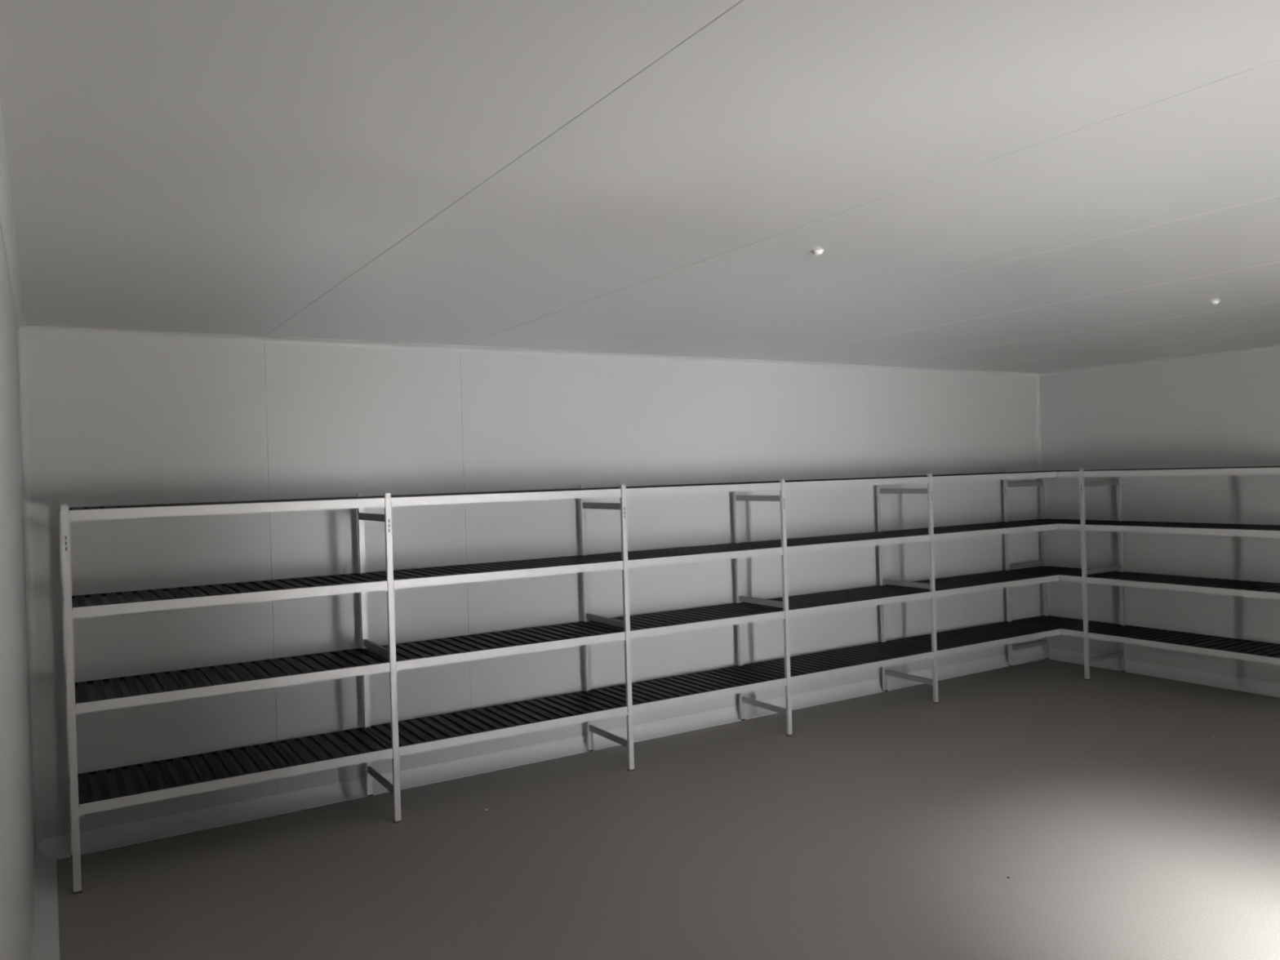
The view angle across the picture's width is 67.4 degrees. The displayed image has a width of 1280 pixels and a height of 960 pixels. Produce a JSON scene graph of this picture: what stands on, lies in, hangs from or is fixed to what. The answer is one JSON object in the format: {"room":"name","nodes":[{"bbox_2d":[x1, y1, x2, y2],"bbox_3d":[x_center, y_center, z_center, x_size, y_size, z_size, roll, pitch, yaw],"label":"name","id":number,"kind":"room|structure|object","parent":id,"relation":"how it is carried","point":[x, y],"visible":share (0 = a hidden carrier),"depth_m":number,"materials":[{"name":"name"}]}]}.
{"room":"walk-in cold room","nodes":[
{"label":"walk-in cold room","id":0,"kind":"room"},
{"bbox_2d":[0,227,35,959],"bbox_3d":[-1.418,0.510,2.051,0.100,2.562,5.950,-2,0,-32],"label":"wall","id":1,"kind":"structure","parent":0,"point":[17,837],"depth_m":2.73,"materials":[{"name":"white paint"}]},
{"bbox_2d":[0,104,25,330],"bbox_3d":[-1.425,-0.756,2.120,0.032,0.032,5.850,-2,0,-32],"label":"trim","id":2,"kind":"structure","parent":1,"relation":"attached to","point":[6,221],"depth_m":2.94,"materials":[{"name":"white"}]},
{"bbox_2d":[31,842,59,959],"bbox_3d":[-1.329,1.746,2.151,0.085,0.085,5.850,-2,0,-32],"label":"baseboard","id":3,"kind":"structure","parent":1,"relation":"attached to","point":[46,943],"depth_m":3.98,"materials":[{"name":"white"}]},
{"bbox_2d":[25,332,1041,839],"bbox_3d":[0.313,0.428,6.689,7.938,2.562,0.100,-2,0,-32],"label":"wall","id":4,"kind":"structure","parent":0,"point":[113,420],"depth_m":5.74,"materials":[{"name":"white paint"}]},
{"bbox_2d":[17,327,42,847],"bbox_3d":[-2.924,0.517,4.599,0.032,2.501,0.032,-2,0,-32],"label":"trim","id":5,"kind":"structure","parent":4,"relation":"attached to","point":[21,333],"depth_m":4.61,"materials":[{"name":"white"}]},
{"bbox_2d":[21,324,1037,377],"bbox_3d":[0.311,-0.837,6.624,7.738,0.032,0.032,-2,0,-32],"label":"trim","id":6,"kind":"structure","parent":4,"relation":"attached to","point":[27,328],"depth_m":5.74,"materials":[{"name":"white"}]},
{"bbox_2d":[38,647,1045,859],"bbox_3d":[0.399,1.665,6.618,7.738,0.085,0.085,-2,0,-32],"label":"baseboard","id":7,"kind":"structure","parent":4,"relation":"attached to","point":[57,847],"depth_m":5.71,"materials":[{"name":"white"}]},
{"bbox_2d":[1034,374,1044,650],"bbox_3d":[3.619,0.296,8.666,0.032,2.501,0.032,-2,0,-32],"label":"trim","id":8,"kind":"structure","parent":4,"relation":"attached to","point":[1037,381],"depth_m":8.67,"materials":[{"name":"white"}]},
{"bbox_2d":[0,0,1279,373],"bbox_3d":[1.843,-0.932,4.153,7.938,0.100,6.050,-2,0,-32],"label":"ceiling","id":9,"kind":"structure","parent":0,"point":[1032,186],"depth_m":2.54,"materials":[{"name":"white paint"}]},
{"bbox_2d":[811,248,823,255],"bbox_3d":[0.653,-0.834,3.523,0.044,0.017,0.044,-2,0,-32],"label":"cap","id":10,"kind":"object","parent":9,"relation":"attached to","point":[817,251],"visible":1,"depth_m":3.51,"materials":[{"name":"white plastic"}]},
{"bbox_2d":[1209,300,1220,304],"bbox_3d":[2.956,-0.912,4.930,0.044,0.017,0.044,-2,0,-32],"label":"cap","id":11,"kind":"object","parent":9,"relation":"attached to","point":[1213,302],"visible":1,"depth_m":4.92,"materials":[{"name":"white plastic"}]},
{"bbox_2d":[56,658,1279,959],"bbox_3d":[1.923,1.738,4.170,7.938,0.120,6.050,-2,0,-32],"label":"floor","id":12,"kind":"structure","parent":0,"point":[893,824],"depth_m":4.48,"materials":[{"name":"concrete"}]},
{"bbox_2d":[58,497,392,894],"bbox_3d":[-2.031,0.941,4.780,1.427,1.700,0.528,-2,0,-32],"label":"shelving unit","id":13,"kind":"object","parent":12,"relation":"on","point":[91,792],"visible":1,"depth_m":4.62,"materials":[{"name":"metal"}]},
{"bbox_2d":[356,488,627,823],"bbox_3d":[-0.824,0.900,5.530,1.413,1.700,0.528,-2,0,-32],"label":"shelving unit","id":14,"kind":"object","parent":12,"relation":"on","point":[410,736],"visible":0.98,"depth_m":5.37,"materials":[{"name":"metal"}]},
{"bbox_2d":[579,481,786,771],"bbox_3d":[0.297,0.863,6.227,1.226,1.700,0.528,-2,0,-32],"label":"shelving unit","id":15,"kind":"object","parent":12,"relation":"on","point":[658,693],"visible":0.98,"depth_m":6.08,"materials":[{"name":"metal"}]},
{"bbox_2d":[733,475,933,736],"bbox_3d":[1.417,0.825,6.923,1.411,1.700,0.528,-2,0,-32],"label":"shelving unit","id":16,"kind":"object","parent":12,"relation":"on","point":[822,664],"visible":0.99,"depth_m":6.76,"materials":[{"name":"metal"}]},
{"bbox_2d":[876,471,1060,703],"bbox_3d":[2.659,0.783,7.695,1.513,1.700,0.528,-2,0,-32],"label":"shelving unit","id":17,"kind":"object","parent":12,"relation":"on","point":[986,636],"visible":0.98,"depth_m":7.50,"materials":[{"name":"metal"}]},
{"bbox_2d":[1003,468,1119,666],"bbox_3d":[3.584,0.752,8.153,0.528,1.700,0.718,-2,0,-32],"label":"shelving unit","id":18,"kind":"object","parent":12,"relation":"on","point":[1068,626],"visible":0.73,"depth_m":8.30,"materials":[{"name":"metal"}]},
{"bbox_2d":[1079,466,1279,679],"bbox_3d":[4.173,0.741,7.205,0.528,1.700,1.513,-2,0,-32],"label":"shelving unit","id":19,"kind":"object","parent":12,"relation":"on","point":[1222,646],"visible":1,"depth_m":7.25,"materials":[{"name":"metal"}]},
{"bbox_2d":[1039,349,1279,683],"bbox_3d":[5.236,0.285,6.187,0.100,2.562,5.950,-2,0,-32],"label":"wall","id":20,"kind":"structure","parent":0,"point":[1224,411],"depth_m":7.68,"materials":[{"name":"white paint"}]},
{"bbox_2d":[1036,344,1279,376],"bbox_3d":[5.117,-0.977,6.186,0.032,0.032,5.850,-2,0,-32],"label":"trim","id":21,"kind":"structure","parent":20,"relation":"attached to","point":[1273,346],"depth_m":7.67,"materials":[{"name":"white"}]},
{"bbox_2d":[1044,647,1279,697],"bbox_3d":[5.168,1.526,6.189,0.085,0.085,5.850,-2,0,-32],"label":"baseboard","id":22,"kind":"structure","parent":20,"relation":"attached to","point":[1237,683],"depth_m":7.63,"materials":[{"name":"white"}]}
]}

